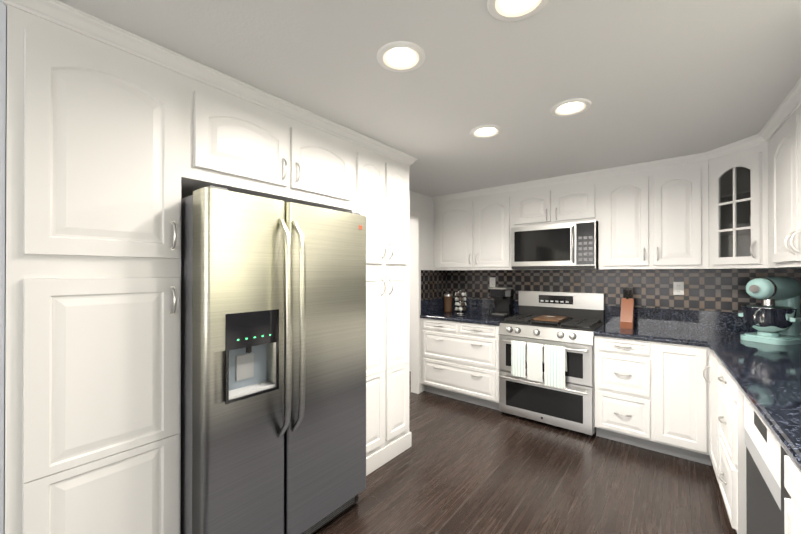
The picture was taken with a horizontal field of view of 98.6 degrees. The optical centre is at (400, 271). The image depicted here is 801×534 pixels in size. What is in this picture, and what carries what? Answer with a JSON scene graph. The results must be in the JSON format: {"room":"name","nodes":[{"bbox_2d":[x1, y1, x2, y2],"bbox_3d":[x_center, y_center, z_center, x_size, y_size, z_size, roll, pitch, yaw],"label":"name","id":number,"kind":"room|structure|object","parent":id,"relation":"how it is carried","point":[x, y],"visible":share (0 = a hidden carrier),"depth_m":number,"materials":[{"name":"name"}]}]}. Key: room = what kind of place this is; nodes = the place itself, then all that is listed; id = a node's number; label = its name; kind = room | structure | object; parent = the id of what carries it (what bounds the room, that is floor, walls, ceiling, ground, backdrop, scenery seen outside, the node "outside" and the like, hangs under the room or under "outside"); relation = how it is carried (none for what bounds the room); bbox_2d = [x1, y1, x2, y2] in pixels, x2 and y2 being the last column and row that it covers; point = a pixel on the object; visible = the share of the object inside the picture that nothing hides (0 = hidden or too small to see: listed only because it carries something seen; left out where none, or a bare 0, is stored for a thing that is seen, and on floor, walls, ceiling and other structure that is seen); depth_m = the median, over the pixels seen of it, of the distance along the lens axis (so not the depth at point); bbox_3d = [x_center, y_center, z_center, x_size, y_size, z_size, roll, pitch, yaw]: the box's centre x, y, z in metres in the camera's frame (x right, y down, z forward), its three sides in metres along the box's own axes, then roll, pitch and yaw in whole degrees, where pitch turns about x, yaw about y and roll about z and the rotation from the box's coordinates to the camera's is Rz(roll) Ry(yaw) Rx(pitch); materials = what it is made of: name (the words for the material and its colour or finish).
{"room":"kitchen","nodes":[
{"label":"kitchen","id":0,"kind":"room"},
{"bbox_2d":[0,0,5,533],"bbox_3d":[-1.849,0.242,0.939,0.648,2.340,0.985,0,0,39],"label":"wall","id":1,"kind":"structure","parent":0,"point":[2,147],"depth_m":1.12,"materials":[{"name":"white paint"}]},
{"bbox_2d":[6,0,800,196],"bbox_3d":[-0.882,-0.956,1.292,5.800,0.060,7.140,0,0,39],"label":"ceiling","id":2,"kind":"structure","parent":0,"point":[652,80],"depth_m":1.58,"materials":[{"name":"white paint"}]},
{"bbox_2d":[377,41,424,71],"bbox_3d":[0.002,-0.921,1.486,0.210,0.007,0.210,0,0,39],"label":"recessed light","id":3,"kind":"object","parent":2,"relation":"in","point":[400,56],"visible":1,"depth_m":1.48,"materials":[{"name":"white"}]},
{"bbox_2d":[470,125,502,137],"bbox_3d":[0.564,-0.918,2.268,0.210,0.007,0.210,0,0,39],"label":"recessed light","id":4,"kind":"object","parent":2,"relation":"in","point":[486,131],"visible":1,"depth_m":2.26,"materials":[{"name":"white"}]},
{"bbox_2d":[487,0,548,21],"bbox_3d":[0.401,-0.922,1.166,0.210,0.007,0.210,0,0,39],"label":"recessed light","id":5,"kind":"object","parent":2,"relation":"in","point":[509,10],"visible":1,"depth_m":1.21,"materials":[{"name":"white"}]},
{"bbox_2d":[550,98,590,116],"bbox_3d":[0.956,-0.919,1.940,0.210,0.007,0.210,0,0,39],"label":"recessed light","id":6,"kind":"object","parent":2,"relation":"in","point":[570,107],"visible":1,"depth_m":1.93,"materials":[{"name":"white"}]},
{"bbox_2d":[409,190,433,393],"bbox_3d":[-1.592,0.246,1.857,0.100,2.340,6.940,0,0,39],"label":"wall","id":7,"kind":"structure","parent":0,"point":[422,205],"depth_m":4.05,"materials":[{"name":"white paint"}]},
{"bbox_2d":[190,59,357,211],"bbox_3d":[-0.891,-0.668,2.108,0.677,0.509,1.019,0,0,39],"label":"upper cabinet","id":8,"kind":"object","parent":7,"relation":"attached to","point":[245,138],"depth_m":1.80,"materials":[{"name":"white paint"}]},
{"bbox_2d":[409,210,419,393],"bbox_3d":[-0.071,0.369,3.661,0.012,2.110,0.937,0,0,39],"label":"door frame","id":9,"kind":"structure","parent":7,"relation":"attached to","point":[414,214],"depth_m":4.00,"materials":[{"name":"white wood"}]},
{"bbox_2d":[421,270,448,299],"bbox_3d":[0.425,0.164,4.278,0.007,0.353,0.580,0,0,39],"label":"tile backsplash","id":10,"kind":"structure","parent":7,"relation":"attached to","point":[434,283],"depth_m":4.27,"materials":[{"name":"tile"}]},
{"bbox_2d":[313,371,736,533],"bbox_3d":[-0.882,1.444,1.282,5.800,0.060,7.140,0,0,39],"label":"floor","id":11,"kind":"structure","parent":0,"point":[460,467],"depth_m":2.28,"materials":[{"name":"brown wood"}]},
{"bbox_2d":[2,0,189,533],"bbox_3d":[-1.368,0.245,1.510,0.677,2.340,0.504,0,0,39],"label":"tall cabinet","id":12,"kind":"object","parent":11,"relation":"on","point":[120,143],"depth_m":1.26,"materials":[{"name":"white paint"}]},
{"bbox_2d":[180,185,365,533],"bbox_3d":[-0.788,0.527,1.969,0.932,1.756,0.922,0,0,39],"label":"fridge","id":13,"kind":"object","parent":11,"relation":"on","point":[273,366],"visible":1,"depth_m":1.58,"materials":[{"name":"grey metal"}]},
{"bbox_2d":[355,133,413,475],"bbox_3d":[-0.374,0.251,2.748,0.677,2.340,0.634,0,0,39],"label":"tall cabinet","id":14,"kind":"object","parent":11,"relation":"on","point":[383,170],"depth_m":2.56,"materials":[{"name":"white paint"}]},
{"bbox_2d":[421,318,499,409],"bbox_3d":[0.791,0.988,3.969,0.960,0.874,0.656,0,0,39],"label":"base cabinet","id":15,"kind":"object","parent":11,"relation":"on","point":[459,360],"visible":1,"depth_m":3.70,"materials":[{"name":"white paint"}]},
{"bbox_2d":[420,298,518,325],"bbox_3d":[0.798,0.445,3.978,0.962,0.210,0.635,0,0,39],"label":"countertop","id":16,"kind":"structure","parent":15,"relation":"on","point":[477,310],"depth_m":4.11,"materials":[{"name":"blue stone"}]},
{"bbox_2d":[444,292,451,312],"bbox_3d":[0.595,0.385,4.301,0.108,0.252,0.108,0,0,39],"label":"canister","id":17,"kind":"object","parent":16,"relation":"on","point":[447,302],"visible":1,"depth_m":4.26,"materials":[{"name":"brown glass"}]},
{"bbox_2d":[454,290,466,314],"bbox_3d":[0.723,0.368,4.141,0.150,0.285,0.150,0,0,39],"label":"pod carousel","id":18,"kind":"object","parent":16,"relation":"on","point":[460,304],"visible":1,"depth_m":4.10,"materials":[{"name":"silver metal"}]},
{"bbox_2d":[488,287,513,318],"bbox_3d":[1.115,0.345,3.823,0.190,0.328,0.265,0,0,39],"label":"coffee maker","id":19,"kind":"object","parent":16,"relation":"on","point":[503,302],"visible":0.98,"depth_m":3.79,"materials":[{"name":"black plastic"}]},
{"bbox_2d":[499,291,604,434],"bbox_3d":[1.471,0.820,3.378,0.830,1.205,0.706,0,0,39],"label":"range","id":20,"kind":"object","parent":11,"relation":"on","point":[546,357],"visible":1,"depth_m":3.17,"materials":[{"name":"silver metal"}]},
{"bbox_2d":[594,336,711,465],"bbox_3d":[2.111,0.984,2.908,0.741,0.874,0.656,0,0,39],"label":"base cabinet","id":21,"kind":"object","parent":11,"relation":"on","point":[650,395],"visible":1,"depth_m":2.67,"materials":[{"name":"white paint"}]},
{"bbox_2d":[593,306,703,345],"bbox_3d":[2.095,0.441,2.936,0.690,0.210,0.635,0,0,39],"label":"countertop","id":22,"kind":"structure","parent":21,"relation":"on","point":[673,326],"depth_m":2.99,"materials":[{"name":"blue stone"}]},
{"bbox_2d":[620,288,633,328],"bbox_3d":[2.043,0.329,3.100,0.092,0.354,0.170,0,0,39],"label":"knife block","id":23,"kind":"object","parent":22,"relation":"on","point":[627,312],"visible":1,"depth_m":3.07,"materials":[{"name":"brown wood"}]},
{"bbox_2d":[703,351,746,533],"bbox_3d":[2.165,0.980,1.909,0.701,0.874,0.926,0,0,39],"label":"base cabinet","id":24,"kind":"object","parent":11,"relation":"on","point":[727,433],"visible":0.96,"depth_m":1.82,"materials":[{"name":"white paint"}]},
{"bbox_2d":[744,396,780,533],"bbox_3d":[1.720,0.977,1.247,0.606,0.863,0.656,0,0,39],"label":"dishwasher","id":25,"kind":"object","parent":11,"relation":"on","point":[763,480],"visible":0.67,"depth_m":1.43,"materials":[{"name":"silver"}]},
{"bbox_2d":[781,446,800,533],"bbox_3d":[1.232,0.974,0.587,0.682,0.874,0.640,0,0,39],"label":"base cabinet","id":26,"kind":"object","parent":11,"relation":"on","point":[790,498],"visible":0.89,"depth_m":0.92,"materials":[{"name":"white paint"}]},
{"bbox_2d":[700,311,800,471],"bbox_3d":[1.718,0.434,1.282,0.792,0.210,3.688,0,0,39],"label":"countertop","id":27,"kind":"structure","parent":26,"relation":"on","point":[766,378],"depth_m":1.74,"materials":[{"name":"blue stone"}]},
{"bbox_2d":[738,277,800,344],"bbox_3d":[2.683,0.271,2.487,0.451,0.465,0.315,0,0,-15],"label":"stand mixer","id":28,"kind":"object","parent":27,"relation":"on","point":[774,318],"visible":1,"depth_m":2.42,"materials":[{"name":"teal metal"}]},
{"bbox_2d":[409,218,741,371],"bbox_3d":[1.127,0.256,4.189,5.300,2.340,0.100,0,0,39],"label":"wall","id":29,"kind":"structure","parent":0,"point":[489,299],"depth_m":4.92,"materials":[{"name":"white paint"}]},
{"bbox_2d":[432,190,475,269],"bbox_3d":[0.727,-0.463,4.223,0.551,0.900,0.348,0,0,39],"label":"upper cabinet","id":30,"kind":"object","parent":29,"relation":"attached to","point":[454,214],"depth_m":4.06,"materials":[{"name":"white paint"}]},
{"bbox_2d":[476,185,522,269],"bbox_3d":[1.113,-0.464,3.913,0.440,0.900,0.348,0,0,39],"label":"upper cabinet","id":31,"kind":"object","parent":29,"relation":"attached to","point":[493,204],"depth_m":3.77,"materials":[{"name":"white paint"}]},
{"bbox_2d":[512,178,551,227],"bbox_3d":[1.441,-0.689,3.651,0.400,0.454,0.348,0,0,39],"label":"upper cabinet","id":32,"kind":"object","parent":29,"relation":"attached to","point":[531,200],"depth_m":3.51,"materials":[{"name":"white paint"}]},
{"bbox_2d":[552,170,599,223],"bbox_3d":[1.753,-0.690,3.400,0.400,0.454,0.348,0,0,39],"label":"upper cabinet","id":33,"kind":"object","parent":29,"relation":"attached to","point":[575,197],"depth_m":3.25,"materials":[{"name":"white paint"}]},
{"bbox_2d":[511,221,597,268],"bbox_3d":[1.565,-0.239,3.483,0.774,0.431,0.433,0,0,39],"label":"over-the-range microwave","id":34,"kind":"object","parent":33,"relation":"attached to","point":[574,245],"visible":0.96,"depth_m":3.31,"materials":[{"name":"silver metal"}]},
{"bbox_2d":[596,161,651,269],"bbox_3d":[2.061,-0.468,3.152,0.390,0.900,0.348,0,0,39],"label":"upper cabinet","id":35,"kind":"object","parent":29,"relation":"attached to","point":[651,215],"depth_m":3.01,"materials":[{"name":"white paint"}]},
{"bbox_2d":[449,269,800,315],"bbox_3d":[1.836,0.264,3.549,3.120,0.559,0.007,0,0,39],"label":"tile backsplash","id":36,"kind":"structure","parent":29,"relation":"attached to","point":[723,290],"depth_m":3.21,"materials":[{"name":"tile"}]},
{"bbox_2d":[490,277,494,286],"bbox_3d":[1.103,0.131,4.128,0.072,0.116,0.007,0,0,39],"label":"electrical outlet","id":37,"kind":"object","parent":36,"relation":"attached to","point":[492,281],"visible":1,"depth_m":4.12,"materials":[{"name":"white plastic"}]},
{"bbox_2d":[673,282,683,294],"bbox_3d":[2.457,0.151,3.041,0.072,0.116,0.007,0,0,39],"label":"electrical outlet","id":38,"kind":"object","parent":36,"relation":"attached to","point":[678,288],"visible":1,"depth_m":3.04,"materials":[{"name":"white plastic"}]},
{"bbox_2d":[652,150,711,268],"bbox_3d":[2.355,-0.469,2.916,0.364,0.900,0.348,0,0,39],"label":"upper cabinet","id":39,"kind":"object","parent":29,"relation":"attached to","point":[680,185],"depth_m":2.77,"materials":[{"name":"white paint"}]},
{"bbox_2d":[708,142,800,268],"bbox_3d":[2.654,-0.441,2.509,0.608,0.840,0.608,0,0,39],"label":"upper cabinet","id":40,"kind":"object","parent":29,"relation":"attached to","point":[738,214],"visible":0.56,"depth_m":2.45,"materials":[{"name":"white paint"}]},
{"bbox_2d":[760,100,787,267],"bbox_3d":[2.384,-0.473,1.909,0.407,0.900,0.664,0,0,39],"label":"upper cabinet","id":41,"kind":"object","parent":29,"relation":"attached to","point":[775,133],"depth_m":2.05,"materials":[{"name":"white paint"}]},
{"bbox_2d":[784,77,800,267],"bbox_3d":[2.028,-0.475,1.465,0.407,0.900,0.475,0,0,39],"label":"upper cabinet","id":42,"kind":"object","parent":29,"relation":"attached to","point":[792,102],"depth_m":1.80,"materials":[{"name":"white paint"}]}
]}

